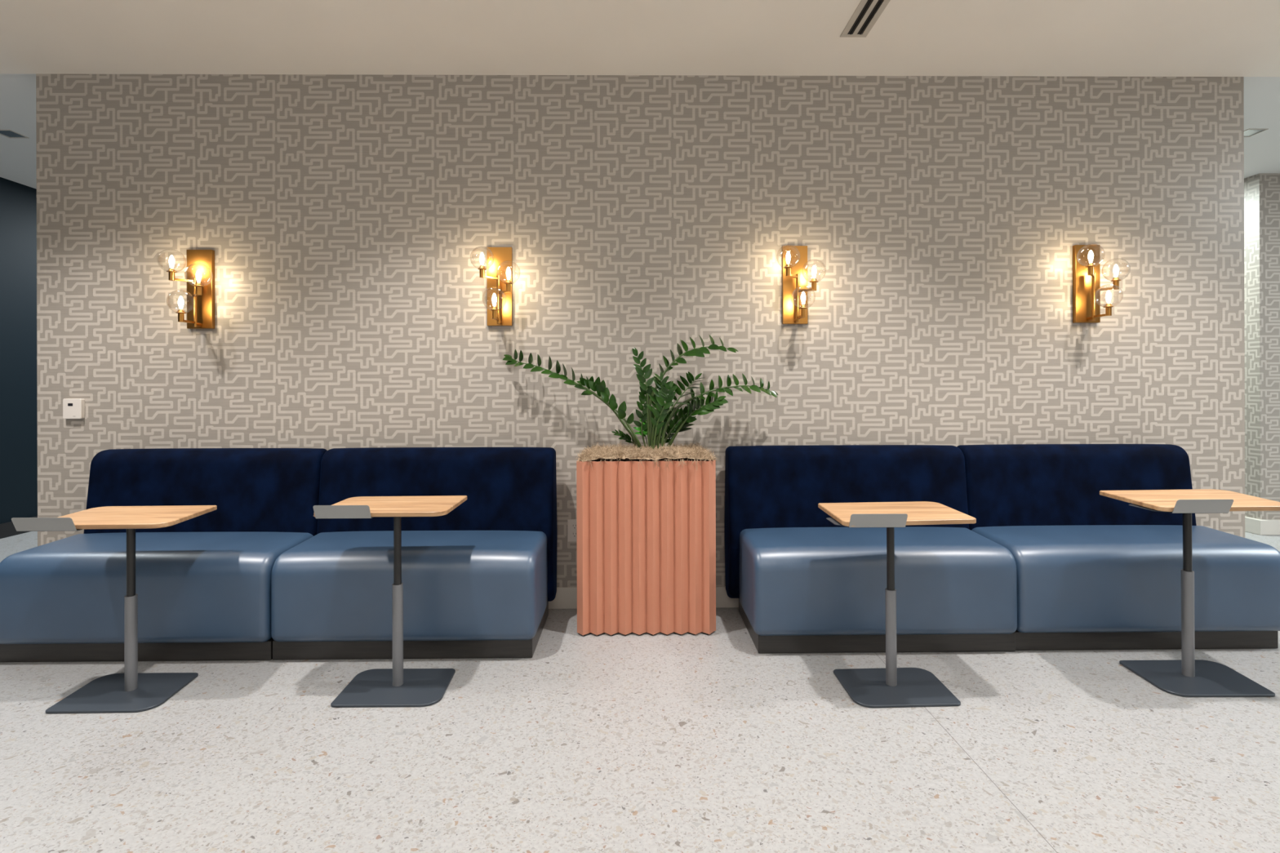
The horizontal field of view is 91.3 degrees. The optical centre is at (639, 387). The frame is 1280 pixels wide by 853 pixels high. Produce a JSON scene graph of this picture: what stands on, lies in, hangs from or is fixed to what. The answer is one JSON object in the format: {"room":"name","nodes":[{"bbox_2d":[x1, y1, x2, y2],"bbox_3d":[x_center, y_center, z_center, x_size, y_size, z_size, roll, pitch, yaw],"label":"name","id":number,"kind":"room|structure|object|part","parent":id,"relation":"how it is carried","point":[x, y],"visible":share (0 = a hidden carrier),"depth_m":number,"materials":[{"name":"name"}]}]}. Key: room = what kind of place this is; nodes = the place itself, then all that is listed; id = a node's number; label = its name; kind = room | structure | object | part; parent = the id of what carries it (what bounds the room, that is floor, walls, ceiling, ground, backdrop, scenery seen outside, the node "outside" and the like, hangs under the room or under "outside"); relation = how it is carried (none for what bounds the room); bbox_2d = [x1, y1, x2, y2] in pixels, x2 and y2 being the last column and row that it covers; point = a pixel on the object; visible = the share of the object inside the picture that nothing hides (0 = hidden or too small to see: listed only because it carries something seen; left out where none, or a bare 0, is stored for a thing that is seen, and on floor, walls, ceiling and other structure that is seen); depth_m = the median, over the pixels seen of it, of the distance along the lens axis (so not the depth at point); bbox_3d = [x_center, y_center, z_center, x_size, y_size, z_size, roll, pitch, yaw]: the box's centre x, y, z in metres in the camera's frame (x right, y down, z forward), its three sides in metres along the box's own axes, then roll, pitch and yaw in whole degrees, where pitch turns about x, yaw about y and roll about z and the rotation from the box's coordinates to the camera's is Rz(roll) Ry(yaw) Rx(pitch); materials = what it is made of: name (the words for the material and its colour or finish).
{"room":"lounge seating area","nodes":[
{"label":"lounge seating area","id":0,"kind":"room"},
{"bbox_2d":[0,177,37,524],"bbox_3d":[-4.934,-0.231,2.167,0.180,2.760,16.000,0,0,-1],"label":"wall","id":1,"kind":"structure","parent":0,"point":[18,202],"depth_m":4.90,"materials":[{"name":"blue paint"}]},
{"bbox_2d":[0,515,37,538],"bbox_3d":[-4.830,1.093,2.168,0.020,0.110,16.000,0,0,-1],"label":"baseboard","id":2,"kind":"structure","parent":1,"relation":"attached to","point":[6,529],"depth_m":4.80,"materials":[{"name":"black"}]},
{"bbox_2d":[0,531,1279,852],"bbox_3d":[-0.020,1.184,2.220,18.000,0.100,16.000,0,0,-1],"label":"floor","id":3,"kind":"structure","parent":0,"point":[660,743],"depth_m":1.91,"materials":[{"name":"stone"}]},
{"bbox_2d":[11,505,217,713],"bbox_3d":[-1.998,0.801,2.402,0.556,0.675,0.438,0,0,-1],"label":"side table","id":4,"kind":"object","parent":3,"relation":"on","point":[131,691],"visible":1,"depth_m":2.33,"materials":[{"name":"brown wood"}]},
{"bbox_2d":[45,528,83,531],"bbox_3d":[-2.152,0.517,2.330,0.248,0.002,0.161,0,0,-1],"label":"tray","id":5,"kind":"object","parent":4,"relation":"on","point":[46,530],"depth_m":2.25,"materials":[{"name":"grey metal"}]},
{"bbox_3d":[-1.915,1.135,2.331,0.394,0.008,0.294,0,0,-1],"label":"plate","id":6,"kind":"part","parent":4,"relation":"part of","materials":[{"name":"grey metal"}]},
{"bbox_2d":[0,448,327,662],"bbox_3d":[-2.116,0.719,2.857,1.156,0.838,0.589,0,0,-1],"label":"module","id":7,"kind":"object","parent":3,"relation":"on","point":[203,582],"visible":0.74,"depth_m":2.60,"materials":[{"name":"blue leather"}]},
{"bbox_3d":[-2.102,0.871,2.770,1.132,0.380,0.415,0,0,-1],"label":"seat","id":8,"kind":"part","parent":7,"relation":"part of","materials":[{"name":"blue leather"}]},
{"bbox_3d":[-2.085,0.677,3.044,1.092,0.754,0.216,0,0,-1],"label":"backrest","id":9,"kind":"part","parent":7,"relation":"part of","materials":[{"name":"blue fabric"}]},
{"bbox_2d":[312,495,466,706],"bbox_3d":[-0.978,0.783,2.444,0.506,0.705,0.447,0,0,-1],"label":"side table","id":10,"kind":"object","parent":3,"relation":"on","point":[397,686],"visible":1,"depth_m":2.36,"materials":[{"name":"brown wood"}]},
{"bbox_3d":[-0.917,1.131,2.365,0.390,0.008,0.289,0,0,-1],"label":"plate","id":11,"kind":"part","parent":10,"relation":"part of","materials":[{"name":"grey metal"}]},
{"bbox_2d":[271,447,557,659],"bbox_3d":[-0.975,0.716,2.873,1.123,0.838,0.589,0,0,-1],"label":"module","id":12,"kind":"object","parent":3,"relation":"on","point":[479,577],"visible":0.96,"depth_m":2.62,"materials":[{"name":"blue leather"}]},
{"bbox_3d":[-0.986,0.868,2.785,1.096,0.380,0.415,0,0,-1],"label":"seat","id":13,"kind":"part","parent":12,"relation":"part of","materials":[{"name":"blue leather"}]},
{"bbox_3d":[-0.977,0.674,3.059,1.121,0.754,0.216,0,0,-1],"label":"backrest","id":14,"kind":"part","parent":12,"relation":"part of","materials":[{"name":"blue fabric"}]},
{"bbox_2d":[576,457,715,635],"bbox_3d":[0.029,0.736,2.995,0.642,0.796,0.300,0,0,-1],"label":"planter","id":15,"kind":"object","parent":3,"relation":"on","point":[646,534],"visible":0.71,"depth_m":2.86,"materials":[{"name":"brown ceramic"}]},
{"bbox_2d":[575,441,718,471],"bbox_3d":[0.029,0.321,2.998,0.679,0.127,0.334,0,0,-1],"label":"moss","id":16,"kind":"object","parent":15,"relation":"on","point":[694,451],"visible":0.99,"depth_m":2.89,"materials":[{"name":"beige plant"}]},
{"bbox_2d":[502,334,777,449],"bbox_3d":[0.005,0.040,3.023,1.370,0.604,0.225,0,0,-1],"label":"potted plant","id":17,"kind":"object","parent":16,"relation":"on","point":[656,426],"visible":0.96,"depth_m":3.02,"materials":[{"name":"green plant"}]},
{"bbox_2d":[724,444,1017,653],"bbox_3d":[1.016,0.710,2.921,1.166,0.838,0.589,0,0,-1],"label":"module","id":18,"kind":"object","parent":3,"relation":"on","point":[802,581],"visible":0.95,"depth_m":2.67,"materials":[{"name":"blue leather"}]},
{"bbox_3d":[1.014,0.668,3.107,1.166,0.754,0.216,0,0,-1],"label":"backrest","id":19,"kind":"part","parent":18,"relation":"part of","materials":[{"name":"blue fabric"}]},
{"bbox_3d":[1.040,0.862,2.834,1.121,0.380,0.415,0,0,-1],"label":"seat","id":20,"kind":"part","parent":18,"relation":"part of","materials":[{"name":"blue leather"}]},
{"bbox_2d":[817,501,976,707],"bbox_3d":[0.977,0.789,2.415,0.531,0.682,0.416,0,0,-1],"label":"side table","id":21,"kind":"object","parent":3,"relation":"on","point":[891,686],"visible":1,"depth_m":2.35,"materials":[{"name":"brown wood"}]},
{"bbox_2d":[826,517,848,527],"bbox_3d":[0.830,0.501,2.319,0.237,0.002,0.161,0,0,-1],"label":"tray","id":22,"kind":"object","parent":21,"relation":"on","point":[836,521],"depth_m":2.30,"materials":[{"name":"grey metal"}]},
{"bbox_3d":[0.957,1.126,2.356,0.384,0.008,0.297,0,0,-1],"label":"plate","id":23,"kind":"part","parent":21,"relation":"part of","materials":[{"name":"grey metal"}]},
{"bbox_2d":[956,444,1279,650],"bbox_3d":[2.183,0.706,2.944,1.164,0.838,0.589,0,0,-1],"label":"module","id":24,"kind":"object","parent":3,"relation":"on","point":[1095,571],"visible":0.7,"depth_m":2.69,"materials":[{"name":"blue leather"}]},
{"bbox_3d":[2.158,0.664,3.130,1.118,0.754,0.216,0,0,-1],"label":"backrest","id":25,"kind":"part","parent":24,"relation":"part of","materials":[{"name":"blue fabric"}]},
{"bbox_3d":[2.185,0.859,2.856,1.164,0.380,0.415,0,0,-1],"label":"seat","id":26,"kind":"part","parent":24,"relation":"part of","materials":[{"name":"blue leather"}]},
{"bbox_2d":[1099,488,1279,697],"bbox_3d":[2.150,0.762,2.419,0.568,0.730,0.408,0,0,-1],"label":"side table","id":27,"kind":"object","parent":3,"relation":"on","point":[1186,677],"visible":1,"depth_m":2.41,"materials":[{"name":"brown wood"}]},
{"bbox_2d":[1128,504,1228,513],"bbox_3d":[1.985,0.449,2.317,0.237,0.002,0.161,0,0,-1],"label":"tray","id":28,"kind":"object","parent":27,"relation":"on","point":[1148,507],"depth_m":2.23,"materials":[{"name":"grey metal"}]},
{"bbox_3d":[2.148,1.122,2.420,0.415,0.008,0.294,0,0,-1],"label":"plate","id":29,"kind":"part","parent":27,"relation":"part of","materials":[{"name":"grey metal"}]},
{"bbox_2d":[0,0,1279,189],"bbox_3d":[-0.029,-1.656,2.220,18.000,0.100,16.000,0,0,-1],"label":"ceiling","id":30,"kind":"structure","parent":0,"point":[710,37],"depth_m":2.90,"materials":[{"name":"paint"}]},
{"bbox_2d":[0,129,28,137],"bbox_3d":[-3.993,-1.605,3.964,0.126,0.003,0.126,0,0,-1],"label":"ceiling vent","id":31,"kind":"object","parent":30,"relation":"in","point":[7,133],"visible":1,"depth_m":3.97,"materials":[{"name":"grey metal"}]},
{"bbox_2d":[840,0,890,37],"bbox_3d":[0.984,-1.606,2.169,0.120,0.006,1.400,0,0,-1],"label":"ceiling vent","id":32,"kind":"object","parent":30,"relation":"in","point":[867,13],"visible":1,"depth_m":2.72,"materials":[{"name":"white metal"}]},
{"bbox_2d":[1244,128,1267,137],"bbox_3d":[3.897,-1.628,4.004,0.126,0.003,0.126,0,0,-1],"label":"ceiling vent","id":33,"kind":"object","parent":30,"relation":"in","point":[1249,132],"visible":0.68,"depth_m":3.99,"materials":[{"name":"white metal"}]},
{"bbox_2d":[35,74,1244,587],"bbox_3d":[0.034,-0.236,3.380,6.217,2.740,0.320,0,0,-1],"label":"wall","id":34,"kind":"structure","parent":0,"point":[343,217],"depth_m":3.22,"materials":[{"name":"paper"}]},
{"bbox_2d":[62,398,84,418],"bbox_3d":[-2.875,0.109,3.177,0.092,0.102,0.025,0,0,-1],"label":"thermostat","id":35,"kind":"object","parent":34,"relation":"attached to","point":[73,408],"visible":1,"depth_m":3.17,"materials":[{"name":"white plastic"}]},
{"bbox_2d":[156,248,214,328],"bbox_3d":[-2.232,-0.498,3.088,0.244,0.400,0.215,0,0,-1],"label":"wall sconce","id":36,"kind":"object","parent":34,"relation":"attached to","point":[200,280],"visible":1,"depth_m":3.17,"materials":[{"name":"gold metal"}]},
{"bbox_2d":[166,267,177,280],"bbox_3d":[-2.296,-0.554,3.067,0.042,0.060,0.042,0,0,-1],"label":"socket","id":37,"kind":"object","parent":36,"relation":"attached to","point":[171,272],"depth_m":3.06,"materials":[{"name":"gold metal"}]},
{"bbox_3d":[-2.296,-0.616,3.067,0.023,0.064,0.023,0,0,-1],"label":"bulb","id":38,"kind":"part","parent":36,"relation":"part of","materials":[{"name":"white glass"}]},
{"bbox_2d":[175,309,186,322],"bbox_3d":[-2.229,-0.348,3.038,0.042,0.062,0.042,0,0,-1],"label":"socket","id":39,"kind":"object","parent":36,"relation":"attached to","point":[180,313],"depth_m":3.03,"materials":[{"name":"gold metal"}]},
{"bbox_3d":[-2.229,-0.411,3.038,0.023,0.064,0.023,0,0,-1],"label":"bulb","id":40,"kind":"part","parent":36,"relation":"part of","materials":[{"name":"white glass"}]},
{"bbox_3d":[-2.265,-0.531,3.100,0.011,0.011,0.098,0,0,43],"label":"arm","id":41,"kind":"part","parent":36,"relation":"part of","materials":[{"name":"gold metal"}]},
{"bbox_3d":[-2.230,-0.324,3.085,0.011,0.011,0.102,0,0,-1],"label":"arm","id":42,"kind":"part","parent":36,"relation":"part of","materials":[{"name":"gold metal"}]},
{"bbox_3d":[-2.231,-0.425,3.136,0.017,0.243,0.017,0,0,-1],"label":"stem","id":43,"kind":"part","parent":36,"relation":"part of","materials":[{"name":"gold metal"}]},
{"bbox_2d":[193,282,204,295],"bbox_3d":[-2.167,-0.483,3.072,0.042,0.062,0.042,0,0,-1],"label":"socket","id":44,"kind":"object","parent":36,"relation":"attached to","point":[198,286],"depth_m":3.06,"materials":[{"name":"gold metal"}]},
{"bbox_3d":[-2.231,-0.315,3.153,0.021,0.021,0.039,0,0,-1],"label":"mounting post","id":45,"kind":"part","parent":36,"relation":"part of","materials":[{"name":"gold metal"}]},
{"bbox_3d":[-2.167,-0.546,3.072,0.023,0.064,0.023,0,0,-1],"label":"bulb","id":46,"kind":"part","parent":36,"relation":"part of","materials":[{"name":"white glass"}]},
{"bbox_2d":[470,246,519,325],"bbox_3d":[-0.714,-0.515,3.104,0.244,0.400,0.215,0,0,-1],"label":"wall sconce","id":47,"kind":"object","parent":34,"relation":"attached to","point":[499,277],"visible":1,"depth_m":3.19,"materials":[{"name":"gold metal"}]},
{"bbox_2d":[477,265,486,278],"bbox_3d":[-0.778,-0.571,3.084,0.042,0.060,0.042,0,0,-1],"label":"socket","id":48,"kind":"object","parent":47,"relation":"attached to","point":[482,268],"depth_m":3.07,"materials":[{"name":"gold metal"}]},
{"bbox_3d":[-0.778,-0.633,3.084,0.023,0.064,0.023,0,0,-1],"label":"bulb","id":49,"kind":"part","parent":47,"relation":"part of","materials":[{"name":"white glass"}]},
{"bbox_3d":[-0.747,-0.547,3.117,0.011,0.011,0.098,0,0,43],"label":"arm","id":50,"kind":"part","parent":47,"relation":"part of","materials":[{"name":"gold metal"}]},
{"bbox_2d":[489,306,498,319],"bbox_3d":[-0.711,-0.365,3.054,0.042,0.062,0.042,0,0,-1],"label":"socket","id":51,"kind":"object","parent":47,"relation":"attached to","point":[494,309],"depth_m":3.04,"materials":[{"name":"gold metal"}]},
{"bbox_3d":[-0.711,-0.428,3.054,0.023,0.064,0.023,0,0,-1],"label":"bulb","id":52,"kind":"part","parent":47,"relation":"part of","materials":[{"name":"white glass"}]},
{"bbox_3d":[-0.713,-0.441,3.152,0.017,0.243,0.017,0,0,-1],"label":"stem","id":53,"kind":"part","parent":47,"relation":"part of","materials":[{"name":"gold metal"}]},
{"bbox_3d":[-0.680,-0.475,3.119,0.095,0.011,0.011,0,0,45],"label":"arm","id":54,"kind":"part","parent":47,"relation":"part of","materials":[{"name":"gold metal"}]},
{"bbox_2d":[504,279,512,293],"bbox_3d":[-0.649,-0.500,3.088,0.042,0.062,0.042,0,0,-1],"label":"socket","id":55,"kind":"object","parent":47,"relation":"attached to","point":[508,282],"depth_m":3.08,"materials":[{"name":"gold metal"}]},
{"bbox_3d":[-0.649,-0.563,3.088,0.023,0.064,0.023,0,0,-1],"label":"bulb","id":56,"kind":"part","parent":47,"relation":"part of","materials":[{"name":"white glass"}]},
{"bbox_2d":[567,519,577,541],"bbox_3d":[-0.336,0.735,3.212,0.072,0.114,0.009,0,0,-1],"label":"power outlet","id":57,"kind":"object","parent":34,"relation":"attached to","point":[571,523],"visible":0.77,"depth_m":3.21,"materials":[{"name":"grey plastic"}]},
{"bbox_2d":[571,523,576,529],"bbox_3d":[-0.336,0.714,3.209,0.033,0.033,0.003,0,0,-1],"label":"receptacle","id":58,"kind":"object","parent":57,"relation":"attached to","point":[573,525],"depth_m":3.21,"materials":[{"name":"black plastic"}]},
{"bbox_2d":[571,531,577,537],"bbox_3d":[-0.335,0.756,3.209,0.033,0.033,0.003,0,0,-1],"label":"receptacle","id":59,"kind":"object","parent":57,"relation":"attached to","point":[574,534],"depth_m":3.21,"materials":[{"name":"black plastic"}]},
{"bbox_2d":[548,586,738,608],"bbox_3d":[0.350,1.079,3.218,5.597,0.108,0.012,0,0,-1],"label":"baseboard","id":60,"kind":"structure","parent":34,"relation":"attached to","point":[565,597],"depth_m":3.20,"materials":[{"name":"grey"}]},
{"bbox_2d":[776,244,826,324],"bbox_3d":[0.799,-0.525,3.121,0.244,0.400,0.215,0,0,-1],"label":"wall sconce","id":61,"kind":"object","parent":34,"relation":"attached to","point":[794,258],"visible":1,"depth_m":3.20,"materials":[{"name":"gold metal"}]},
{"bbox_2d":[783,263,792,276],"bbox_3d":[0.735,-0.581,3.100,0.042,0.060,0.042,0,0,-1],"label":"socket","id":62,"kind":"object","parent":61,"relation":"attached to","point":[788,268],"depth_m":3.09,"materials":[{"name":"gold metal"}]},
{"bbox_3d":[0.735,-0.643,3.100,0.023,0.064,0.023,0,0,-1],"label":"bulb","id":63,"kind":"part","parent":61,"relation":"part of","materials":[{"name":"white glass"}]},
{"bbox_3d":[0.766,-0.558,3.133,0.011,0.011,0.098,0,0,43],"label":"arm","id":64,"kind":"part","parent":61,"relation":"part of","materials":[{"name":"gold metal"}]},
{"bbox_3d":[0.799,-0.452,3.169,0.017,0.243,0.017,0,0,-1],"label":"stem","id":65,"kind":"part","parent":61,"relation":"part of","materials":[{"name":"gold metal"}]},
{"bbox_2d":[799,304,807,317],"bbox_3d":[0.802,-0.375,3.071,0.042,0.062,0.042,0,0,-1],"label":"socket","id":66,"kind":"object","parent":61,"relation":"attached to","point":[803,307],"depth_m":3.06,"materials":[{"name":"gold metal"}]},
{"bbox_3d":[0.802,-0.438,3.071,0.023,0.064,0.023,0,0,-1],"label":"bulb","id":67,"kind":"part","parent":61,"relation":"part of","materials":[{"name":"white glass"}]},
{"bbox_3d":[0.833,-0.486,3.135,0.095,0.011,0.011,0,0,45],"label":"arm","id":68,"kind":"part","parent":61,"relation":"part of","materials":[{"name":"gold metal"}]},
{"bbox_3d":[0.864,-0.574,3.104,0.023,0.064,0.023,0,0,-1],"label":"bulb","id":69,"kind":"part","parent":61,"relation":"part of","materials":[{"name":"white glass"}]},
{"bbox_2d":[809,277,818,291],"bbox_3d":[0.864,-0.511,3.104,0.042,0.062,0.042,0,0,-1],"label":"socket","id":70,"kind":"object","parent":61,"relation":"attached to","point":[814,281],"depth_m":3.09,"materials":[{"name":"gold metal"}]},
{"bbox_2d":[1072,244,1130,323],"bbox_3d":[2.310,-0.534,3.137,0.244,0.400,0.215,0,0,-1],"label":"wall sconce","id":71,"kind":"object","parent":34,"relation":"attached to","point":[1086,289],"visible":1,"depth_m":3.22,"materials":[{"name":"gold metal"}]},
{"bbox_2d":[1085,262,1096,275],"bbox_3d":[2.246,-0.590,3.116,0.042,0.060,0.042,0,0,-1],"label":"socket","id":72,"kind":"object","parent":71,"relation":"attached to","point":[1091,266],"depth_m":3.11,"materials":[{"name":"gold metal"}]},
{"bbox_3d":[2.245,-0.652,3.116,0.023,0.064,0.023,0,0,-1],"label":"bulb","id":73,"kind":"part","parent":71,"relation":"part of","materials":[{"name":"white glass"}]},
{"bbox_3d":[2.311,-0.351,3.202,0.021,0.021,0.039,0,0,-1],"label":"mounting post","id":74,"kind":"part","parent":71,"relation":"part of","materials":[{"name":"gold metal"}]},
{"bbox_3d":[2.310,-0.460,3.185,0.017,0.243,0.017,0,0,-1],"label":"stem","id":75,"kind":"part","parent":71,"relation":"part of","materials":[{"name":"gold metal"}]},
{"bbox_3d":[2.312,-0.359,3.134,0.011,0.011,0.102,0,0,-1],"label":"arm","id":76,"kind":"part","parent":71,"relation":"part of","materials":[{"name":"gold metal"}]},
{"bbox_3d":[2.344,-0.494,3.152,0.095,0.011,0.011,0,0,45],"label":"arm","id":77,"kind":"part","parent":71,"relation":"part of","materials":[{"name":"gold metal"}]},
{"bbox_2d":[1103,302,1114,315],"bbox_3d":[2.313,-0.384,3.087,0.042,0.062,0.042,0,0,-1],"label":"socket","id":78,"kind":"object","parent":71,"relation":"attached to","point":[1108,307],"depth_m":3.08,"materials":[{"name":"gold metal"}]},
{"bbox_3d":[2.312,-0.447,3.087,0.023,0.064,0.023,0,0,-1],"label":"bulb","id":79,"kind":"part","parent":71,"relation":"part of","materials":[{"name":"white glass"}]},
{"bbox_2d":[1111,276,1121,289],"bbox_3d":[2.375,-0.519,3.121,0.042,0.062,0.042,0,0,-1],"label":"socket","id":80,"kind":"object","parent":71,"relation":"attached to","point":[1115,281],"depth_m":3.11,"materials":[{"name":"gold metal"}]},
{"bbox_3d":[2.375,-0.582,3.121,0.023,0.064,0.023,0,0,-1],"label":"bulb","id":81,"kind":"part","parent":71,"relation":"part of","materials":[{"name":"white glass"}]},
{"bbox_2d":[1244,173,1279,519],"bbox_3d":[6.808,-0.266,7.544,4.220,2.760,5.500,0,0,-1],"label":"wall","id":82,"kind":"structure","parent":0,"point":[1261,190],"depth_m":4.77,"materials":[{"name":"paint"}]},
{"bbox_2d":[1244,516,1279,535],"bbox_3d":[6.795,1.058,7.526,4.255,0.112,5.535,0,0,-1],"label":"baseboard","id":83,"kind":"structure","parent":82,"relation":"attached to","point":[1255,526],"depth_m":4.74,"materials":[{"name":"grey"}]}
]}

